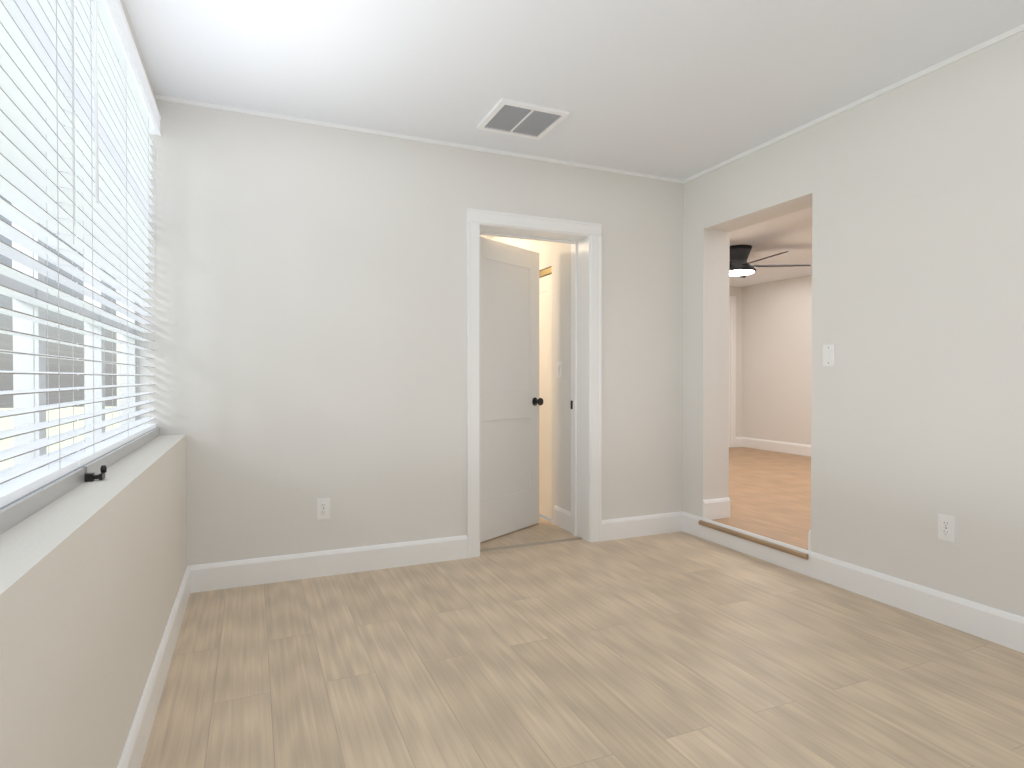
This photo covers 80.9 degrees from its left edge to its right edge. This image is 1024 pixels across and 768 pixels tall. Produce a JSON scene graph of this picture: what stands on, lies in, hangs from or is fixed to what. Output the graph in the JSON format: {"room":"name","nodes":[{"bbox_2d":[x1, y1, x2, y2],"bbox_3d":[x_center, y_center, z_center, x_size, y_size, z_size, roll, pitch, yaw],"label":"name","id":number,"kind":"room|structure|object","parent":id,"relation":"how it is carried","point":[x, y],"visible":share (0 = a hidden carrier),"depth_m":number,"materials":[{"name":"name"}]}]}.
{"room":"empty room","nodes":[
{"label":"empty room","id":0,"kind":"room"},
{"bbox_2d":[0,435,186,767],"bbox_3d":[-0.836,0.687,0.757,0.320,0.810,4.900,0,1,-23],"label":"wall","id":1,"kind":"structure","parent":0,"point":[91,575],"depth_m":1.27,"materials":[{"name":"paint"}]},
{"bbox_2d":[0,125,136,484],"bbox_3d":[-0.876,-0.512,0.629,0.055,1.590,5.080,0,1,-23],"label":"window","id":2,"kind":"structure","parent":1,"relation":"in","point":[23,363],"depth_m":1.64,"materials":[{"name":"white glass"}]},
{"bbox_2d":[0,0,77,507],"bbox_3d":[-0.932,-0.535,0.986,0.096,1.550,1.452,0,1,-23],"label":"window blind","id":3,"kind":"object","parent":2,"relation":"attached to","point":[35,42],"visible":1,"depth_m":1.40,"materials":[{"name":"white plastic"}]},
{"bbox_2d":[55,0,160,466],"bbox_3d":[-1.512,-0.549,2.325,0.096,1.550,1.452,0,1,-23],"label":"window blind","id":4,"kind":"object","parent":2,"relation":"attached to","point":[116,118],"visible":0.96,"depth_m":2.10,"materials":[{"name":"white plastic"}]},
{"bbox_2d":[0,428,158,534],"bbox_3d":[-0.842,0.262,0.750,0.097,0.040,4.870,0,1,-23],"label":"trim","id":5,"kind":"structure","parent":1,"relation":"on","point":[16,512],"depth_m":1.46,"materials":[{"name":"white wood"}]},
{"bbox_2d":[84,465,106,481],"bbox_3d":[-1.191,0.253,1.692,0.076,0.039,0.050,0,1,-23],"label":"handle","id":6,"kind":"object","parent":5,"relation":"attached to","point":[90,477],"depth_m":1.68,"materials":[{"name":"black metal"}]},
{"bbox_2d":[117,565,192,767],"bbox_3d":[-0.682,1.022,0.827,0.016,0.138,4.900,0,1,-23],"label":"baseboard","id":7,"kind":"structure","parent":1,"relation":"attached to","point":[135,746],"depth_m":1.98,"materials":[{"name":"white wood"}]},
{"bbox_2d":[120,0,155,101],"bbox_3d":[-0.894,-1.417,0.710,0.195,0.220,4.900,0,1,-23],"label":"trim","id":8,"kind":"structure","parent":0,"point":[136,43],"depth_m":2.51,"materials":[{"name":"paint"}]},
{"bbox_2d":[116,100,683,565],"bbox_3d":[-0.403,-0.249,3.735,3.450,2.620,0.240,0,1,-23],"label":"wall","id":9,"kind":"structure","parent":0,"point":[308,336],"depth_m":3.38,"materials":[{"name":"paint"}]},
{"bbox_2d":[317,498,329,519],"bbox_3d":[-1.046,0.693,3.331,0.070,0.115,0.008,0,1,-23],"label":"outlet","id":10,"kind":"object","parent":9,"relation":"attached to","point":[323,508],"visible":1,"depth_m":3.33,"materials":[{"name":"white plastic"}]},
{"bbox_2d":[193,535,467,592],"bbox_3d":[-0.946,0.996,3.373,1.493,0.138,0.016,0,1,-23],"label":"baseboard","id":11,"kind":"structure","parent":9,"relation":"attached to","point":[264,570],"depth_m":3.33,"materials":[{"name":"white wood"}]},
{"bbox_2d":[156,94,683,183],"bbox_3d":[-0.289,-1.437,3.635,3.240,0.022,0.012,0,1,-23],"label":"trim","id":12,"kind":"structure","parent":9,"relation":"attached to","point":[158,97],"depth_m":3.47,"materials":[{"name":"white wood"}]},
{"bbox_2d":[480,236,543,541],"bbox_3d":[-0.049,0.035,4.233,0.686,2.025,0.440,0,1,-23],"label":"door leaf","id":13,"kind":"structure","parent":9,"relation":"in","point":[511,401],"depth_m":4.22,"materials":[{"name":"white wood"}]},
{"bbox_2d":[467,208,601,557],"bbox_3d":[0.112,-0.005,3.959,0.948,2.127,0.278,0,1,-23],"label":"door frame","id":14,"kind":"structure","parent":9,"relation":"attached to","point":[584,239],"depth_m":4.00,"materials":[{"name":"white wood"}]},
{"bbox_2d":[602,512,680,540],"bbox_3d":[0.895,0.987,4.170,0.673,0.138,0.016,0,1,-23],"label":"baseboard","id":15,"kind":"structure","parent":9,"relation":"attached to","point":[637,526],"depth_m":4.16,"materials":[{"name":"white wood"}]},
{"bbox_2d":[480,235,494,238],"bbox_3d":[-0.686,-1.421,4.908,1.530,0.100,2.160,0,1,-23],"label":"ceiling","id":16,"kind":"structure","parent":0,"point":[488,237],"depth_m":5.61,"materials":[{"name":"paint"}]},
{"bbox_2d":[492,236,570,521],"bbox_3d":[0.047,-0.266,5.303,0.120,2.620,2.280,0,1,-23],"label":"wall","id":17,"kind":"structure","parent":0,"point":[556,256],"depth_m":4.44,"materials":[{"name":"paint"}]},
{"bbox_2d":[539,267,551,518],"bbox_3d":[0.058,0.067,5.256,0.090,1.933,1.456,0,1,-23],"label":"closet door","id":18,"kind":"structure","parent":17,"relation":"in","point":[545,392],"depth_m":4.70,"materials":[{"name":"white wood"}]},
{"bbox_2d":[557,362,561,376],"bbox_3d":[0.347,-0.106,4.442,0.014,0.115,0.070,0,1,-23],"label":"light switch","id":19,"kind":"object","parent":17,"relation":"attached to","point":[559,369],"visible":1,"depth_m":4.43,"materials":[{"name":"white plastic"}]},
{"bbox_2d":[553,506,570,531],"bbox_3d":[0.378,0.985,4.380,0.016,0.138,0.299,0,1,-23],"label":"baseboard","id":20,"kind":"structure","parent":17,"relation":"attached to","point":[561,518],"depth_m":4.36,"materials":[{"name":"white wood"}]},
{"bbox_2d":[124,0,1023,179],"bbox_3d":[0.699,-1.475,1.398,3.275,0.100,4.900,0,1,-23],"label":"ceiling","id":21,"kind":"structure","parent":0,"point":[681,89],"depth_m":2.68,"materials":[{"name":"paint"}]},
{"bbox_2d":[477,98,569,139],"bbox_3d":[0.054,-1.436,3.272,0.390,0.016,0.370,0,1,-23],"label":"ceiling vent","id":22,"kind":"object","parent":21,"relation":"in","point":[518,118],"visible":1,"depth_m":3.25,"materials":[{"name":"white metal"}]},
{"bbox_2d":[141,516,1023,767],"bbox_3d":[0.142,1.134,2.492,3.450,0.120,7.300,0,1,-23],"label":"floor","id":23,"kind":"structure","parent":0,"point":[680,649],"depth_m":2.25,"materials":[{"name":"brown wood"}]},
{"bbox_2d":[480,537,581,551],"bbox_3d":[0.119,1.056,3.953,0.770,0.005,0.045,0,1,-23],"label":"threshold","id":24,"kind":"object","parent":23,"relation":"on","point":[528,544],"depth_m":3.94,"materials":[{"name":"beige wood"}]},
{"bbox_2d":[729,286,742,436],"bbox_3d":[1.718,-0.293,7.938,3.320,2.620,0.150,0,1,-23],"label":"wall","id":25,"kind":"structure","parent":0,"point":[736,291],"depth_m":8.50,"materials":[{"name":"paint"}]},
{"bbox_2d":[729,296,735,446],"bbox_3d":[2.676,-0.170,8.343,0.970,2.125,0.170,0,1,-23],"label":"door frame","id":26,"kind":"structure","parent":25,"relation":"attached to","point":[732,375],"depth_m":8.44,"materials":[{"name":"white wood"}]},
{"bbox_2d":[712,447,810,549],"bbox_3d":[2.848,1.047,5.057,3.545,0.240,6.060,0,1,-23],"label":"floor","id":27,"kind":"structure","parent":0,"point":[770,494],"depth_m":5.04,"materials":[{"name":"brown wood"}]},
{"bbox_2d":[698,520,808,559],"bbox_3d":[1.488,0.954,3.732,0.082,0.030,0.868,0,1,-23],"label":"threshold","id":28,"kind":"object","parent":27,"relation":"on","point":[759,541],"depth_m":3.65,"materials":[{"name":"beige wood"}]},
{"bbox_2d":[729,207,811,287],"bbox_3d":[2.951,-1.383,5.076,3.320,0.100,6.060,0,1,-23],"label":"ceiling","id":29,"kind":"structure","parent":0,"point":[791,233],"depth_m":5.86,"materials":[{"name":"paint"}]},
{"bbox_2d":[729,245,810,277],"bbox_3d":[2.206,-1.208,5.860,1.286,0.266,1.293,0,1,-23],"label":"room ceiling fan","id":30,"kind":"object","parent":29,"relation":"hanging from","point":[740,266],"visible":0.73,"depth_m":5.80,"materials":[{"name":"black metal"}]},
{"bbox_2d":[742,275,811,444],"bbox_3d":[4.543,-0.271,5.777,0.150,2.620,6.360,0,1,-23],"label":"wall","id":31,"kind":"structure","parent":0,"point":[776,354],"depth_m":7.95,"materials":[{"name":"paint"}]},
{"bbox_2d":[740,437,810,455],"bbox_3d":[4.467,0.851,5.756,0.016,0.138,6.060,0,1,-23],"label":"baseboard","id":32,"kind":"structure","parent":31,"relation":"attached to","point":[786,447],"depth_m":7.96,"materials":[{"name":"white wood"}]},
{"bbox_2d":[683,31,1023,616],"bbox_3d":[1.709,-0.246,3.489,0.230,2.620,8.310,0,1,-23],"label":"wall","id":33,"kind":"structure","parent":0,"point":[911,193],"depth_m":2.85,"materials":[{"name":"paint"}]},
{"bbox_2d":[823,344,834,365],"bbox_3d":[1.695,-0.154,3.216,0.014,0.115,0.070,0,1,-23],"label":"light switch","id":34,"kind":"object","parent":33,"relation":"attached to","point":[828,355],"visible":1,"depth_m":3.21,"materials":[{"name":"white plastic"}]},
{"bbox_2d":[681,497,1023,652],"bbox_3d":[2.300,0.949,2.116,0.246,0.258,4.900,0,1,-23],"label":"baseboard","id":35,"kind":"structure","parent":33,"relation":"attached to","point":[1000,627],"depth_m":2.96,"materials":[{"name":"white wood"}]},
{"bbox_2d":[684,24,1023,182],"bbox_3d":[2.196,-1.420,2.047,0.012,0.022,4.900,0,1,-23],"label":"trim","id":36,"kind":"structure","parent":33,"relation":"attached to","point":[984,45],"depth_m":2.95,"materials":[{"name":"white wood"}]},
{"bbox_2d":[938,514,954,542],"bbox_3d":[1.935,0.642,2.675,0.008,0.115,0.070,0,1,-23],"label":"outlet","id":37,"kind":"object","parent":33,"relation":"attached to","point":[946,527],"visible":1,"depth_m":2.67,"materials":[{"name":"white plastic"}]},
{"label":"outside","id":38,"kind":"structure","parent":0,"visible":0},
{"bbox_2d":[0,406,116,470],"bbox_3d":[-20.165,1.527,-4.929,39.680,0.250,60.000,0,1,-23],"label":"ground","id":39,"kind":"structure","parent":38,"point":[10,420],"depth_m":16.28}
]}

